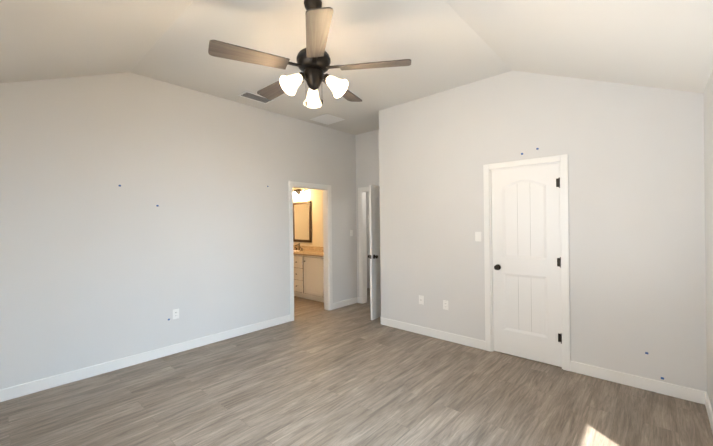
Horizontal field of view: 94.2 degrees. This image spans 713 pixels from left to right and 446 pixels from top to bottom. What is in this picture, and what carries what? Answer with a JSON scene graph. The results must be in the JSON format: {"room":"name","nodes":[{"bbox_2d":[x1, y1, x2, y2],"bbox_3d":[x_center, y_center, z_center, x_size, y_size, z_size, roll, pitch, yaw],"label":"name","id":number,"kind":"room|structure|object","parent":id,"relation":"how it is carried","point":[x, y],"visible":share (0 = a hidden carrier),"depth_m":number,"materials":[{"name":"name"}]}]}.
{"room":"empty bedroom","nodes":[
{"label":"empty bedroom","id":0,"kind":"room"},
{"bbox_2d":[0,72,356,389],"bbox_3d":[-1.796,-0.123,4.486,0.120,3.350,5.455,-1,0,42],"label":"wall","id":1,"kind":"structure","parent":0,"point":[99,264],"depth_m":3.72,"materials":[{"name":"paint"}]},
{"bbox_2d":[0,315,290,401],"bbox_3d":[-2.247,1.504,3.867,0.014,0.108,3.606,-1,0,42],"label":"baseboard","id":2,"kind":"structure","parent":1,"relation":"attached to","point":[20,390],"depth_m":3.58,"materials":[{"name":"white wood"}]},
{"bbox_2d":[173,309,178,318],"bbox_3d":[-2.162,1.089,3.970,0.008,0.116,0.072,-1,0,42],"label":"electrical outlet","id":3,"kind":"object","parent":1,"relation":"attached to","point":[175,313],"visible":1,"depth_m":3.97,"materials":[{"name":"white plastic"}]},
{"bbox_2d":[289,181,332,320],"bbox_3d":[-0.794,0.439,5.585,0.156,2.202,0.908,-1,0,42],"label":"door frame","id":4,"kind":"structure","parent":1,"relation":"attached to","point":[327,247],"depth_m":5.83,"materials":[{"name":"white wood"}]},
{"bbox_2d":[333,297,358,308],"bbox_3d":[-0.202,1.479,6.124,0.016,0.108,0.671,-1,0,42],"label":"baseboard","id":5,"kind":"structure","parent":1,"relation":"attached to","point":[336,305],"depth_m":6.11,"materials":[{"name":"white wood"}]},
{"bbox_2d":[293,188,322,246],"bbox_3d":[-0.859,0.170,5.614,0.010,2.740,2.400,-1,0,42],"label":"wall","id":6,"kind":"structure","parent":0,"point":[314,197],"depth_m":5.76,"materials":[{"name":"paint"}]},
{"bbox_2d":[293,189,306,197],"bbox_3d":[-1.421,-0.684,7.640,0.780,0.188,0.175,-1,0,42],"label":"sconce","id":7,"kind":"object","parent":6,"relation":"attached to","point":[298,192],"visible":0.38,"depth_m":7.58,"materials":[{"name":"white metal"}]},
{"bbox_2d":[293,201,311,241],"bbox_3d":[-1.261,-0.025,7.600,0.680,0.920,0.030,-1,0,42],"label":"mirror","id":8,"kind":"object","parent":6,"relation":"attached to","point":[302,223],"visible":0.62,"depth_m":7.58,"materials":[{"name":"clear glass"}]},
{"bbox_2d":[293,247,322,250],"bbox_3d":[-1.075,0.568,7.440,2.300,0.100,0.020,-1,0,42],"label":"backsplash","id":9,"kind":"structure","parent":6,"relation":"attached to","point":[294,248],"depth_m":7.43,"materials":[{"name":"beige stone"}]},
{"bbox_2d":[0,288,712,445],"bbox_3d":[-0.280,1.573,4.430,8.600,0.080,8.400,-1,0,42],"label":"floor","id":10,"kind":"structure","parent":0,"point":[314,373],"depth_m":2.85,"materials":[{"name":"laminate"}]},
{"bbox_2d":[294,255,323,301],"bbox_3d":[-1.263,1.100,7.225,2.300,0.890,0.600,-1,0,42],"label":"bathroom vanity","id":11,"kind":"object","parent":10,"relation":"on","point":[308,272],"depth_m":6.58,"materials":[{"name":"white wood"}]},
{"bbox_2d":[294,251,323,254],"bbox_3d":[-1.260,0.638,7.234,2.300,0.035,0.576,-1,0,42],"label":"countertop","id":12,"kind":"structure","parent":11,"relation":"on","point":[295,252],"depth_m":6.87,"materials":[{"name":"beige stone"}]},
{"bbox_2d":[0,0,712,134],"bbox_3d":[-0.075,-1.432,2.988,4.746,0.833,5.385,-1,0,42],"label":"ceiling","id":13,"kind":"structure","parent":0,"point":[443,45],"depth_m":2.79,"materials":[{"name":"paint"}]},
{"bbox_2d":[238,91,273,103],"bbox_3d":[-1.331,-1.669,4.415,0.210,0.010,0.420,-1,0,42],"label":"ceiling vent","id":14,"kind":"object","parent":13,"relation":"in","point":[253,96],"visible":0.88,"depth_m":4.39,"materials":[{"name":"white metal"}]},
{"bbox_2d":[208,0,410,107],"bbox_3d":[-0.363,-1.547,2.570,1.376,1.312,1.429,-1,0,42],"label":"ceiling fan","id":15,"kind":"object","parent":13,"relation":"hanging from","point":[313,59],"visible":0.98,"depth_m":2.42,"materials":[{"name":"brown metal"}]},
{"bbox_2d":[310,114,344,124],"bbox_3d":[-0.473,-1.679,5.378,0.400,0.010,0.400,-1,0,42],"label":"ceiling vent","id":16,"kind":"object","parent":13,"relation":"in","point":[327,119],"visible":1,"depth_m":5.37,"materials":[{"name":"white metal"}]},
{"bbox_2d":[355,129,378,296],"bbox_3d":[0.478,-0.151,6.025,1.186,3.350,0.120,-1,0,42],"label":"wall","id":17,"kind":"structure","parent":0,"point":[367,159],"depth_m":6.21,"materials":[{"name":"paint"}]},
{"bbox_2d":[358,187,368,303],"bbox_3d":[0.431,0.424,6.073,0.914,2.202,0.156,-1,0,42],"label":"door frame","id":18,"kind":"structure","parent":17,"relation":"attached to","point":[362,191],"depth_m":6.30,"materials":[{"name":"white wood"}]},
{"bbox_2d":[368,185,380,319],"bbox_3d":[0.437,0.458,5.478,0.179,2.110,0.749,-1,0,35],"label":"entry door","id":19,"kind":"structure","parent":17,"relation":"in","point":[374,255],"depth_m":5.24,"materials":[{"name":"white wood"}]},
{"bbox_2d":[366,192,369,287],"bbox_3d":[0.920,0.089,6.521,3.200,2.860,1.205,-1,0,42],"label":"wall","id":20,"kind":"structure","parent":0,"point":[367,238],"depth_m":7.76,"materials":[{"name":"paint"}]},
{"bbox_2d":[379,70,706,391],"bbox_3d":[1.693,-0.166,3.869,3.510,3.350,0.120,-1,0,42],"label":"wall","id":21,"kind":"structure","parent":0,"point":[636,194],"depth_m":3.28,"materials":[{"name":"paint"}]},
{"bbox_2d":[419,295,423,304],"bbox_3d":[0.882,1.052,4.528,0.072,0.116,0.011,-1,0,42],"label":"electrical outlet","id":22,"kind":"object","parent":21,"relation":"attached to","point":[421,299],"visible":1,"depth_m":4.52,"materials":[{"name":"white plastic"}]},
{"bbox_2d":[380,317,484,349],"bbox_3d":[0.947,1.465,4.474,1.590,0.108,0.018,-1,0,42],"label":"baseboard","id":23,"kind":"structure","parent":21,"relation":"attached to","point":[472,342],"depth_m":4.37,"materials":[{"name":"white wood"}]},
{"bbox_2d":[443,300,447,309],"bbox_3d":[1.152,1.061,4.286,0.072,0.116,0.008,-1,0,42],"label":"electrical outlet","id":24,"kind":"object","parent":21,"relation":"attached to","point":[445,305],"visible":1,"depth_m":4.28,"materials":[{"name":"white plastic"}]},
{"bbox_2d":[475,232,480,240],"bbox_3d":[1.464,0.163,3.991,0.072,0.116,0.011,-1,0,42],"label":"light switch","id":25,"kind":"object","parent":21,"relation":"attached to","point":[477,236],"visible":1,"depth_m":3.99,"materials":[{"name":"white plastic"}]},
{"bbox_2d":[491,163,561,366],"bbox_3d":[1.869,0.440,3.675,0.704,2.110,0.179,-1,0,42],"label":"closet door","id":26,"kind":"structure","parent":21,"relation":"in","point":[526,262],"depth_m":3.65,"materials":[{"name":"white wood"}]},
{"bbox_2d":[483,154,570,370],"bbox_3d":[1.879,0.406,3.694,0.858,2.202,0.138,-1,0,42],"label":"trim","id":27,"kind":"structure","parent":21,"relation":"attached to","point":[562,160],"depth_m":3.45,"materials":[{"name":"white wood"}]},
{"bbox_2d":[570,361,699,402],"bbox_3d":[2.514,1.446,3.053,0.926,0.108,0.014,-1,0,42],"label":"baseboard","id":28,"kind":"structure","parent":21,"relation":"attached to","point":[644,383],"depth_m":3.01,"materials":[{"name":"white wood"}]},
{"bbox_2d":[703,69,712,410],"bbox_3d":[1.389,-0.162,1.074,0.030,3.350,4.672,-1,0,42],"label":"wall","id":29,"kind":"structure","parent":0,"point":[708,133],"depth_m":2.52,"materials":[{"name":"paint"}]},
{"bbox_2d":[700,390,712,432],"bbox_3d":[1.402,1.459,1.100,0.014,0.108,4.402,-1,0,42],"label":"baseboard","id":30,"kind":"structure","parent":29,"relation":"attached to","point":[704,399],"depth_m":2.59,"materials":[{"name":"white wood"}]}
]}

